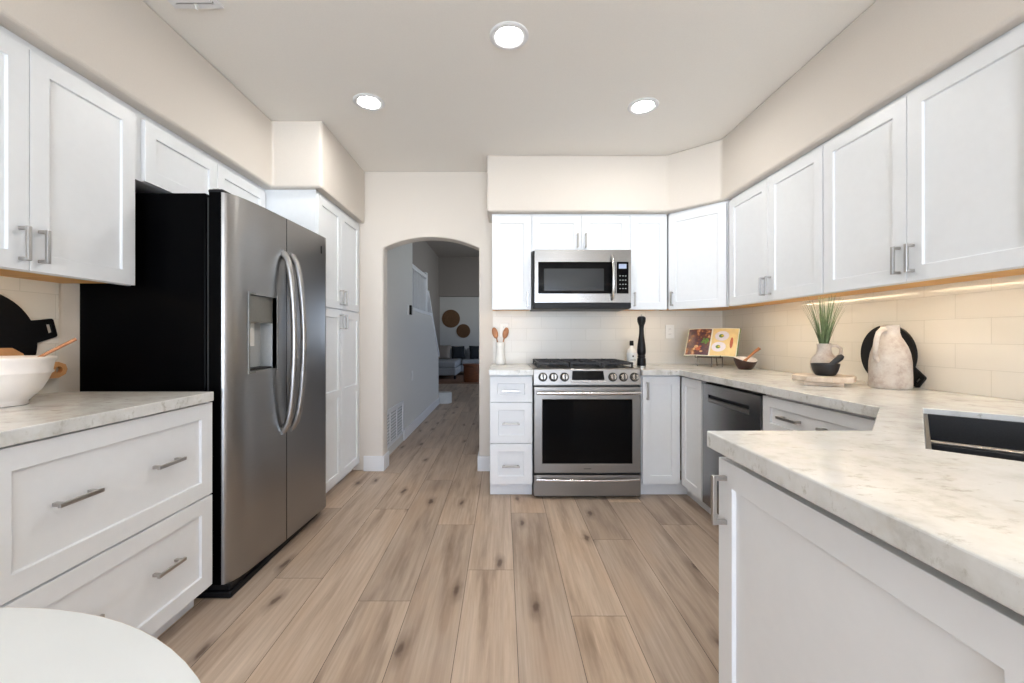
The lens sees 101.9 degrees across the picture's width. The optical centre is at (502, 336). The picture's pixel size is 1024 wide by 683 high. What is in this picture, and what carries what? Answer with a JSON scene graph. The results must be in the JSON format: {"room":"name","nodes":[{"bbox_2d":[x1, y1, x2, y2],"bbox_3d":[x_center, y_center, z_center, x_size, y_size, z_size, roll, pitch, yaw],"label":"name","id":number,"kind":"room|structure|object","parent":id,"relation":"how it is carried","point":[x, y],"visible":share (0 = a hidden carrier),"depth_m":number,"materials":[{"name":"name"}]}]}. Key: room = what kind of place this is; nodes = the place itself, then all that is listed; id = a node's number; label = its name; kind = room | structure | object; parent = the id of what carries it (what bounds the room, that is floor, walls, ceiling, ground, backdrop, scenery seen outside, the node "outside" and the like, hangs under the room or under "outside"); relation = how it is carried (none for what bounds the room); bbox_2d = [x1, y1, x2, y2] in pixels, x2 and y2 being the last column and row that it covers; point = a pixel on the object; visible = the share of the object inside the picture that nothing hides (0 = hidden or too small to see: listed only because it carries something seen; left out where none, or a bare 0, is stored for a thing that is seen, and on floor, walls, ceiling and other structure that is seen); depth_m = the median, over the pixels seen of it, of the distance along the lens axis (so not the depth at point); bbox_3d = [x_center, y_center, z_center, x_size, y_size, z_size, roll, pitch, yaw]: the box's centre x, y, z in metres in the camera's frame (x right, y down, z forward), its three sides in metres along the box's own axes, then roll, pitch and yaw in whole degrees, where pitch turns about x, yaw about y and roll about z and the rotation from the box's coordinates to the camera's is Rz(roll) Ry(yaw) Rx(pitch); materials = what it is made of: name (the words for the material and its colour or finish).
{"room":"kitchen","nodes":[
{"label":"kitchen","id":0,"kind":"room"},
{"bbox_2d":[39,283,79,394],"bbox_3d":[-1.930,-0.133,-1.025,0.140,2.555,9.150,0,0,0],"label":"wall","id":1,"kind":"structure","parent":0,"point":[69,293],"depth_m":1.78,"materials":[{"name":"paint"}]},
{"bbox_2d":[0,276,58,394],"bbox_3d":[-1.856,-0.013,1.140,0.008,0.484,1.180,0,0,0],"label":"tiled wall","id":2,"kind":"structure","parent":1,"relation":"attached to","point":[39,300],"depth_m":1.66,"materials":[{"name":"white tile"}]},
{"bbox_2d":[0,25,134,285],"bbox_3d":[-1.683,-0.593,1.160,0.343,0.756,1.170,0,0,0],"label":"upper cabinet","id":3,"kind":"object","parent":1,"relation":"attached to","point":[67,143],"visible":1,"depth_m":1.46,"materials":[{"name":"white wood"}]},
{"bbox_2d":[131,106,264,207],"bbox_3d":[-1.683,-0.822,2.239,0.343,0.299,0.985,0,0,0],"label":"upper cabinet","id":4,"kind":"object","parent":1,"relation":"attached to","point":[165,162],"visible":0.23,"depth_m":1.97,"materials":[{"name":"white wood"}]},
{"bbox_2d":[387,243,438,454],"bbox_3d":[-1.150,-0.730,5.385,0.100,3.750,3.390,0,0,0],"label":"wall","id":5,"kind":"structure","parent":0,"point":[411,342],"depth_m":4.78,"materials":[{"name":"paint"}]},
{"bbox_2d":[387,401,403,448],"bbox_3d":[-1.093,0.875,4.150,0.012,0.360,0.780,0,0,0],"label":"air vent","id":6,"kind":"object","parent":5,"relation":"in","point":[395,415],"visible":0.7,"depth_m":4.20,"materials":[{"name":"grey plastic"}]},
{"bbox_2d":[407,304,411,314],"bbox_3d":[-1.084,-0.315,4.825,0.030,0.120,0.130,0,0,0],"label":"thermostat","id":7,"kind":"object","parent":5,"relation":"attached to","point":[409,307],"visible":1,"depth_m":4.81,"materials":[{"name":"white plastic"}]},
{"bbox_2d":[403,397,438,440],"bbox_3d":[-1.143,1.085,5.393,0.114,0.120,3.405,0,0,0],"label":"baseboard","id":8,"kind":"structure","parent":5,"relation":"attached to","point":[412,426],"depth_m":5.40,"materials":[{"name":"white wood"}]},
{"bbox_2d":[412,264,439,356],"bbox_3d":[-1.145,-0.301,6.070,0.120,1.284,2.060,0,0,0],"label":"balustrade","id":9,"kind":"object","parent":5,"relation":"on","point":[421,302],"visible":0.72,"depth_m":5.75,"materials":[{"name":"white wood"}]},
{"bbox_2d":[412,241,439,344],"bbox_3d":[-2.150,-0.730,8.795,0.100,3.750,10.210,0,0,0],"label":"wall","id":10,"kind":"structure","parent":0,"point":[424,258],"depth_m":12.19,"materials":[{"name":"paint"}]},
{"bbox_2d":[157,371,718,682],"bbox_3d":[0.167,1.175,4.200,5.221,0.060,19.600,0,0,0],"label":"floor","id":11,"kind":"structure","parent":0,"point":[410,571],"depth_m":1.87,"materials":[{"name":"brown wood"}]},
{"bbox_2d":[0,607,200,682],"bbox_3d":[-0.743,0.774,0.004,1.242,0.740,1.242,0,0,0],"label":"round table","id":12,"kind":"object","parent":11,"relation":"on","point":[38,645],"visible":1,"depth_m":0.53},
{"bbox_2d":[0,402,211,637],"bbox_3d":[-1.528,0.707,1.173,0.653,0.874,1.185,0,0,0],"label":"base cabinet","id":13,"kind":"object","parent":11,"relation":"on","point":[113,521],"visible":0.79,"depth_m":1.32,"materials":[{"name":"white wood"}]},
{"bbox_2d":[0,392,213,447],"bbox_3d":[-1.536,0.250,1.156,0.632,0.040,1.192,0,0,0],"label":"countertop","id":14,"kind":"structure","parent":13,"relation":"on","point":[51,414],"depth_m":1.33,"materials":[{"name":"white stone"}]},
{"bbox_2d":[0,294,56,354],"bbox_3d":[-1.852,0.027,1.482,0.014,0.400,0.474,0,0,0],"label":"serving board","id":15,"kind":"object","parent":14,"relation":"on","point":[18,332],"visible":0.78,"depth_m":1.59,"materials":[{"name":"black wood"}]},
{"bbox_2d":[0,355,57,407],"bbox_3d":[-1.680,0.148,1.383,0.267,0.163,0.267,0,0,0],"label":"mixing bowl","id":16,"kind":"object","parent":14,"relation":"on","point":[22,377],"visible":0.99,"depth_m":1.36,"materials":[{"name":"white ceramic"}]},
{"bbox_2d":[38,338,76,356],"bbox_3d":[-1.634,0.094,1.431,0.022,0.183,0.234,0,0,45],"label":"wooden spoon","id":17,"kind":"object","parent":16,"relation":"in","point":[73,339],"visible":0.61,"depth_m":1.48,"materials":[{"name":"brown wood"}]},
{"bbox_2d":[0,348,66,378],"bbox_3d":[-1.827,0.134,1.466,0.018,0.190,0.535,0,0,0],"label":"paddle board","id":18,"kind":"object","parent":14,"relation":"on","point":[62,368],"visible":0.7,"depth_m":1.68,"materials":[{"name":"brown wood"}]},
{"bbox_2d":[80,189,325,597],"bbox_3d":[-1.467,0.245,2.252,0.783,1.797,0.873,0,0,0],"label":"refrigerator","id":19,"kind":"object","parent":11,"relation":"on","point":[227,298],"visible":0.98,"depth_m":1.85,"materials":[{"name":"metal"}]},
{"bbox_2d":[265,190,358,492],"bbox_3d":[-1.516,0.086,3.139,0.673,2.115,0.815,0,0,0],"label":"pantry cabinet","id":20,"kind":"object","parent":11,"relation":"on","point":[309,209],"visible":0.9,"depth_m":3.06,"materials":[{"name":"white wood"}]},
{"bbox_2d":[439,391,451,403],"bbox_3d":[-1.490,1.052,7.220,1.200,0.184,0.240,0,0,0],"label":"stair step","id":21,"kind":"structure","parent":11,"relation":"on","point":[445,397],"depth_m":7.11,"materials":[{"name":"wood"}]},
{"bbox_2d":[439,373,478,383],"bbox_3d":[-0.400,1.137,11.525,3.200,0.013,2.750,0,0,0],"label":"area rug","id":22,"kind":"object","parent":11,"relation":"on","point":[459,377],"visible":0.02,"depth_m":10.79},
{"bbox_2d":[439,348,478,378],"bbox_3d":[-0.725,0.735,12.155,2.650,0.790,2.210,0,0,0],"label":"sectional sofa","id":23,"kind":"object","parent":22,"relation":"on","point":[447,367],"visible":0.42,"depth_m":11.40,"materials":[{"name":"grey fabric"}]},
{"bbox_2d":[438,345,450,358],"bbox_3d":[-1.774,0.448,12.315,0.440,0.420,0.196,0,0,6],"label":"throw pillow","id":24,"kind":"object","parent":23,"relation":"on","point":[444,351],"visible":0.84,"depth_m":12.25,"materials":[{"name":"grey fabric"}]},
{"bbox_2d":[439,358,461,367],"bbox_3d":[-1.645,0.745,11.985,0.770,0.169,1.830,0,0,0],"label":"cushion","id":25,"kind":"object","parent":23,"relation":"on","point":[456,362],"depth_m":11.18,"materials":[{"name":"grey fabric"}]},
{"bbox_2d":[451,346,464,358],"bbox_3d":[-1.372,0.467,12.678,0.400,0.382,0.189,0,0,-11],"label":"throw pillow","id":26,"kind":"object","parent":23,"relation":"on","point":[457,351],"visible":1,"depth_m":12.62,"materials":[{"name":"fabric"}]},
{"bbox_2d":[450,348,465,359],"bbox_3d":[-1.590,0.545,13.001,0.860,0.410,0.198,0,0,0],"label":"cushion","id":27,"kind":"object","parent":23,"relation":"on","point":[450,348],"depth_m":12.90,"materials":[{"name":"black fabric"}]},
{"bbox_2d":[462,359,478,364],"bbox_3d":[-0.790,0.750,12.610,0.880,0.159,0.580,0,0,0],"label":"seat cushion","id":28,"kind":"object","parent":23,"relation":"on","point":[464,361],"depth_m":12.33,"materials":[{"name":"grey fabric"}]},
{"bbox_2d":[467,348,476,358],"bbox_3d":[-0.710,0.545,13.001,0.860,0.410,0.198,0,0,0],"label":"cushion","id":29,"kind":"object","parent":23,"relation":"on","point":[468,350],"depth_m":12.90,"materials":[{"name":"fabric"}]},
{"bbox_2d":[469,346,478,358],"bbox_3d":[-0.818,0.467,12.659,0.420,0.401,0.192,0,0,-17],"label":"throw pillow","id":30,"kind":"object","parent":23,"relation":"on","point":[474,350],"visible":0.73,"depth_m":12.59,"materials":[{"name":"fabric"}]},
{"bbox_2d":[463,363,478,381],"bbox_3d":[-0.800,0.905,10.500,0.450,0.450,0.450,0,0,0],"label":"drum side table","id":31,"kind":"object","parent":22,"relation":"on","point":[470,370],"visible":0.9,"depth_m":10.33,"materials":[{"name":"brown wood"}]},
{"bbox_2d":[490,375,531,493],"bbox_3d":[0.058,0.707,3.228,0.304,0.874,0.643,0,0,0],"label":"base cabinet","id":32,"kind":"object","parent":11,"relation":"on","point":[510,395],"visible":0.94,"depth_m":2.94,"materials":[{"name":"white wood"}]},
{"bbox_2d":[489,364,532,374],"bbox_3d":[0.056,0.250,3.226,0.312,0.040,0.632,0,0,0],"label":"countertop","id":33,"kind":"structure","parent":32,"relation":"on","point":[507,369],"depth_m":2.94,"materials":[{"name":"white stone"}]},
{"bbox_2d":[495,342,505,364],"bbox_3d":[-0.022,0.137,3.455,0.090,0.186,0.090,0,0,0],"label":"utensil crock","id":34,"kind":"object","parent":33,"relation":"on","point":[500,356],"visible":1,"depth_m":3.42,"materials":[{"name":"ceramic"}]},
{"bbox_2d":[492,327,497,341],"bbox_3d":[-0.051,0.065,3.441,0.082,0.288,0.018,0,0,0],"label":"wooden spoon","id":35,"kind":"object","parent":34,"relation":"in","point":[494,330],"visible":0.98,"depth_m":3.44,"materials":[{"name":"brown wood"}]},
{"bbox_2d":[503,327,508,341],"bbox_3d":[0.007,0.065,3.459,0.082,0.288,0.018,0,0,0],"label":"wooden spoon","id":36,"kind":"object","parent":34,"relation":"in","point":[506,330],"visible":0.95,"depth_m":3.45,"materials":[{"name":"brown wood"}]},
{"bbox_2d":[528,358,640,496],"bbox_3d":[0.596,0.662,3.198,0.764,0.964,0.654,0,0,0],"label":"gas range","id":37,"kind":"object","parent":11,"relation":"on","point":[586,413],"visible":1,"depth_m":2.93,"materials":[{"name":"metal"}]},
{"bbox_2d":[528,363,635,368],"bbox_3d":[0.596,0.232,3.245,0.764,0.015,0.559,0,0,0],"label":"cooktop","id":38,"kind":"object","parent":37,"relation":"in","point":[533,365],"depth_m":3.00,"materials":[{"name":"metal"}]},
{"bbox_2d":[640,375,686,493],"bbox_3d":[1.163,0.707,3.228,0.357,0.874,0.643,0,0,0],"label":"base cabinet","id":39,"kind":"object","parent":11,"relation":"on","point":[660,394],"visible":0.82,"depth_m":2.95,"materials":[{"name":"white wood"}]},
{"bbox_2d":[627,364,1023,615],"bbox_3d":[1.186,0.250,1.646,1.372,0.040,3.792,0,0,0],"label":"countertop","id":40,"kind":"structure","parent":39,"relation":"on","point":[960,515],"depth_m":0.70,"materials":[{"name":"white stone"}]},
{"bbox_2d":[627,341,636,364],"bbox_3d":[1.066,0.130,3.439,0.079,0.199,0.080,0,0,0],"label":"oil bottle","id":41,"kind":"object","parent":40,"relation":"on","point":[631,351],"visible":0.96,"depth_m":3.41,"materials":[{"name":"ceramic"}]},
{"bbox_2d":[637,314,645,367],"bbox_3d":[1.031,0.030,3.090,0.063,0.399,0.063,0,0,0],"label":"pepper mill","id":42,"kind":"object","parent":40,"relation":"on","point":[641,347],"visible":1,"depth_m":3.07,"materials":[{"name":"black wood"}]},
{"bbox_2d":[695,356,722,366],"bbox_3d":[1.618,0.097,3.208,0.186,0.260,0.224,0,0,45],"label":"cookbook stand","id":43,"kind":"object","parent":40,"relation":"on","point":[697,357],"visible":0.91,"depth_m":3.14,"materials":[{"name":"brown metal"}]},
{"bbox_2d":[684,328,740,356],"bbox_3d":[1.601,0.041,3.191,0.380,0.220,0.120,0,0,45],"label":"open cookbook","id":44,"kind":"object","parent":43,"relation":"on","point":[710,342],"visible":1,"depth_m":3.17,"materials":[{"name":"paper"}]},
{"bbox_2d":[685,329,711,354],"bbox_3d":[1.531,0.039,3.252,0.103,0.204,0.173,0,0,-45],"label":"food photo","id":45,"kind":"object","parent":44,"relation":"attached to","point":[699,341],"depth_m":3.24},
{"bbox_2d":[733,356,756,369],"bbox_3d":[1.716,0.185,2.940,0.148,0.088,0.148,0,0,0],"label":"salt bowl","id":46,"kind":"object","parent":40,"relation":"on","point":[751,362],"visible":0.96,"depth_m":2.91,"materials":[{"name":"brown wood"}]},
{"bbox_2d":[743,347,760,360],"bbox_3d":[1.760,0.131,2.943,0.128,0.122,0.026,0,0,7],"label":"wooden scoop","id":47,"kind":"object","parent":46,"relation":"in","point":[758,348],"visible":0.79,"depth_m":2.94,"materials":[{"name":"brown wood"}]},
{"bbox_2d":[792,373,856,386],"bbox_3d":[1.555,0.207,2.015,0.240,0.045,0.240,0,0,0],"label":"serving board","id":48,"kind":"object","parent":40,"relation":"on","point":[838,380],"visible":0.97,"depth_m":1.94,"materials":[{"name":"brown wood"}]},
{"bbox_2d":[810,363,839,375],"bbox_3d":[1.545,0.155,1.990,0.114,0.057,0.114,0,0,0],"label":"mortar","id":49,"kind":"object","parent":48,"relation":"on","point":[821,369],"visible":0.99,"depth_m":1.95,"materials":[{"name":"stone"}]},
{"bbox_2d":[829,354,843,363],"bbox_3d":[1.575,0.125,1.976,0.086,0.085,0.029,0,0,9],"label":"pestle","id":50,"kind":"object","parent":49,"relation":"in","point":[838,358],"visible":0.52,"depth_m":1.97,"materials":[{"name":"stone"}]},
{"bbox_2d":[810,343,842,372],"bbox_3d":[1.615,0.108,2.088,0.116,0.151,0.116,0,0,-25],"label":"vase","id":51,"kind":"object","parent":48,"relation":"on","point":[823,354],"visible":0.67,"depth_m":2.06,"materials":[{"name":"ceramic"}]},
{"bbox_2d":[802,295,843,343],"bbox_3d":[1.617,-0.062,2.090,0.186,0.292,0.157,0,0,-30],"label":"ornamental grass","id":52,"kind":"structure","parent":51,"relation":"in","point":[823,337],"depth_m":2.08,"materials":[{"name":"green plant"}]},
{"bbox_2d":[868,325,913,389],"bbox_3d":[1.742,0.088,1.868,0.151,0.282,0.150,0,0,27],"label":"jug","id":53,"kind":"object","parent":40,"relation":"on","point":[890,362],"visible":1,"depth_m":1.82,"materials":[{"name":"beige ceramic"}]},
{"bbox_2d":[861,326,926,387],"bbox_3d":[1.863,0.084,1.992,0.012,0.286,0.326,0,0,0],"label":"serving board","id":54,"kind":"object","parent":40,"relation":"on","point":[867,343],"visible":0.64,"depth_m":1.91,"materials":[{"name":"black wood"}]},
{"bbox_2d":[923,413,1023,461],"bbox_3d":[1.270,0.358,0.950,0.429,0.223,0.695,0,0,45],"label":"sink","id":55,"kind":"object","parent":40,"relation":"in","point":[1001,439],"visible":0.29,"depth_m":1.23,"materials":[{"name":"grey metal"}]},
{"bbox_2d":[681,376,710,514],"bbox_3d":[1.567,0.707,2.822,0.609,0.874,0.384,0,0,0],"label":"base cabinet","id":56,"kind":"object","parent":11,"relation":"on","point":[691,388],"visible":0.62,"depth_m":2.78,"materials":[{"name":"white wood"}]},
{"bbox_2d":[703,382,765,518],"bbox_3d":[1.550,0.714,2.326,0.584,0.858,0.594,0,0,0],"label":"dishwasher","id":57,"kind":"object","parent":11,"relation":"on","point":[725,408],"visible":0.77,"depth_m":2.39,"materials":[{"name":"metal"}]},
{"bbox_2d":[763,394,875,430],"bbox_3d":[1.550,0.707,1.698,0.643,0.874,0.648,0,0,0],"label":"base cabinet","id":58,"kind":"object","parent":11,"relation":"on","point":[779,414],"visible":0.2,"depth_m":1.74,"materials":[{"name":"white wood"}]},
{"bbox_2d":[711,457,1023,682],"bbox_3d":[0.662,0.718,0.387,0.343,0.852,1.250,0,0,0],"label":"base cabinet","id":59,"kind":"object","parent":11,"relation":"on","point":[807,594],"visible":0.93,"depth_m":0.68,"materials":[{"name":"white wood"}]},
{"bbox_2d":[426,241,478,256],"bbox_3d":[0.200,-2.655,8.845,5.000,0.100,10.310,0,0,0],"label":"ceiling","id":60,"kind":"structure","parent":0,"point":[441,248],"depth_m":12.36,"materials":[{"name":"paint"}]},
{"bbox_2d":[439,257,478,296],"bbox_3d":[0.250,-1.970,13.750,4.900,1.270,0.400,0,0,0],"label":"wall","id":61,"kind":"structure","parent":0,"point":[458,276],"depth_m":13.55,"materials":[{"name":"paint"}]},
{"bbox_2d":[440,297,478,350],"bbox_3d":[0.250,-0.095,13.875,4.900,2.480,0.150,0,0,0],"label":"wall","id":62,"kind":"structure","parent":0,"point":[467,308],"depth_m":13.80,"materials":[{"name":"paint"}]},
{"bbox_2d":[442,310,459,327],"bbox_3d":[-1.730,-0.608,13.785,0.600,0.600,0.028,0,0,0],"label":"disc","id":63,"kind":"object","parent":62,"relation":"attached to","point":[450,318],"visible":1,"depth_m":13.78,"materials":[{"name":"brown wicker"}]},
{"bbox_2d":[456,324,469,337],"bbox_3d":[-1.317,-0.200,13.785,0.460,0.460,0.028,0,0,0],"label":"disc","id":64,"kind":"object","parent":62,"relation":"attached to","point":[463,330],"visible":1,"depth_m":13.78,"materials":[{"name":"brown wicker"}]},
{"bbox_2d":[143,0,875,171],"bbox_3d":[0.000,-1.460,-0.955,4.600,0.100,9.290,0,0,0],"label":"ceiling","id":65,"kind":"structure","parent":0,"point":[453,99],"depth_m":2.16,"materials":[{"name":"paint"}]},
{"bbox_2d":[167,0,223,10],"bbox_3d":[-1.295,-1.395,1.611,0.210,0.030,0.323,0,0,0],"label":"ceiling vent","id":66,"kind":"object","parent":65,"relation":"in","point":[177,4],"visible":1,"depth_m":1.75,"materials":[{"name":"white plastic"}]},
{"bbox_2d":[353,93,384,110],"bbox_3d":[-0.804,-1.406,2.490,0.184,0.007,0.184,0,0,0],"label":"recessed light","id":67,"kind":"object","parent":65,"relation":"in","point":[370,102],"visible":1,"depth_m":2.48,"materials":[{"name":"white plastic"}]},
{"bbox_2d":[489,21,528,49],"bbox_3d":[0.028,-1.406,1.944,0.184,0.007,0.184,0,0,0],"label":"recessed light","id":68,"kind":"object","parent":65,"relation":"in","point":[506,35],"visible":1,"depth_m":1.94,"materials":[{"name":"white plastic"}]},
{"bbox_2d":[627,97,658,114],"bbox_3d":[0.855,-1.406,2.533,0.184,0.007,0.184,0,0,0],"label":"recessed light","id":69,"kind":"object","parent":65,"relation":"in","point":[645,105],"visible":1,"depth_m":2.52,"materials":[{"name":"white plastic"}]},
{"bbox_2d":[0,0,1023,222],"bbox_3d":[0.010,-1.191,1.550,3.738,0.438,4.000,0,0,0],"label":"soffit","id":70,"kind":"structure","parent":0,"point":[893,47],"depth_m":2.09,"materials":[{"name":"paint"}]},
{"bbox_2d":[352,172,683,469],"bbox_3d":[0.000,-0.730,3.620,4.200,3.750,0.140,0,0,0],"label":"wall","id":71,"kind":"structure","parent":0,"point":[401,208],"depth_m":3.55,"materials":[{"name":"paint"}]},
{"bbox_2d":[363,451,489,470],"bbox_3d":[-0.643,1.080,3.618,1.094,0.130,0.165,0,0,0],"label":"baseboard","id":72,"kind":"structure","parent":71,"relation":"attached to","point":[370,463],"depth_m":3.54,"materials":[{"name":"white wood"}]},
{"bbox_2d":[492,214,530,310],"bbox_3d":[0.069,-0.593,3.388,0.311,0.756,0.323,0,0,0],"label":"upper cabinet","id":73,"kind":"object","parent":71,"relation":"attached to","point":[511,233],"visible":1,"depth_m":3.27,"materials":[{"name":"white wood"}]},
{"bbox_2d":[531,214,628,254],"bbox_3d":[0.610,-0.821,3.388,0.771,0.301,0.323,0,0,0],"label":"upper cabinet","id":74,"kind":"object","parent":71,"relation":"attached to","point":[548,231],"visible":0.86,"depth_m":3.26,"materials":[{"name":"white wood"}]},
{"bbox_2d":[530,250,630,310],"bbox_3d":[0.603,-0.441,3.318,0.748,0.448,0.414,0,0,0],"label":"microwave","id":75,"kind":"object","parent":74,"relation":"attached to","point":[561,280],"visible":0.98,"depth_m":3.17,"materials":[{"name":"metal"}]},
{"bbox_2d":[493,310,721,363],"bbox_3d":[0.897,-0.013,3.546,1.966,0.484,0.008,0,0,0],"label":"tiled wall","id":76,"kind":"structure","parent":71,"relation":"attached to","point":[532,334],"depth_m":3.54,"materials":[{"name":"white tile"}]},
{"bbox_2d":[500,323,508,336],"bbox_3d":[0.012,-0.060,3.537,0.072,0.116,0.009,0,0,0],"label":"wall outlet","id":77,"kind":"object","parent":76,"relation":"attached to","point":[503,326],"visible":0.71,"depth_m":3.54,"materials":[{"name":"white plastic"}]},
{"bbox_2d":[666,325,673,338],"bbox_3d":[1.422,-0.045,3.537,0.072,0.116,0.009,0,0,0],"label":"wall outlet","id":78,"kind":"object","parent":76,"relation":"attached to","point":[669,328],"visible":1,"depth_m":3.54,"materials":[{"name":"white plastic"}]},
{"bbox_2d":[622,214,666,310],"bbox_3d":[1.144,-0.593,3.388,0.296,0.756,0.323,0,0,0],"label":"upper cabinet","id":79,"kind":"object","parent":71,"relation":"attached to","point":[647,232],"visible":0.9,"depth_m":3.27,"materials":[{"name":"white wood"}]},
{"bbox_2d":[722,274,1023,400],"bbox_3d":[1.950,-0.133,-1.025,0.140,2.555,9.150,0,0,0],"label":"wall","id":80,"kind":"structure","parent":0,"point":[726,364],"depth_m":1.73,"materials":[{"name":"tile"}]},
{"bbox_2d":[659,200,763,310],"bbox_3d":[1.582,-0.593,3.236,0.578,0.756,0.589,0,0,0],"label":"upper cabinet","id":81,"kind":"object","parent":80,"relation":"attached to","point":[697,238],"visible":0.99,"depth_m":3.10,"materials":[{"name":"white wood"}]},
{"bbox_2d":[729,141,872,305],"bbox_3d":[1.712,-0.593,2.485,0.323,0.756,0.856,0,0,0],"label":"upper cabinet","id":82,"kind":"object","parent":80,"relation":"attached to","point":[776,225],"visible":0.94,"depth_m":2.38,"materials":[{"name":"white wood"}]},
{"bbox_2d":[824,22,1023,293],"bbox_3d":[1.712,-0.593,1.629,0.323,0.756,0.856,0,0,0],"label":"upper cabinet","id":83,"kind":"object","parent":80,"relation":"attached to","point":[927,188],"visible":1,"depth_m":1.54,"materials":[{"name":"white wood"}]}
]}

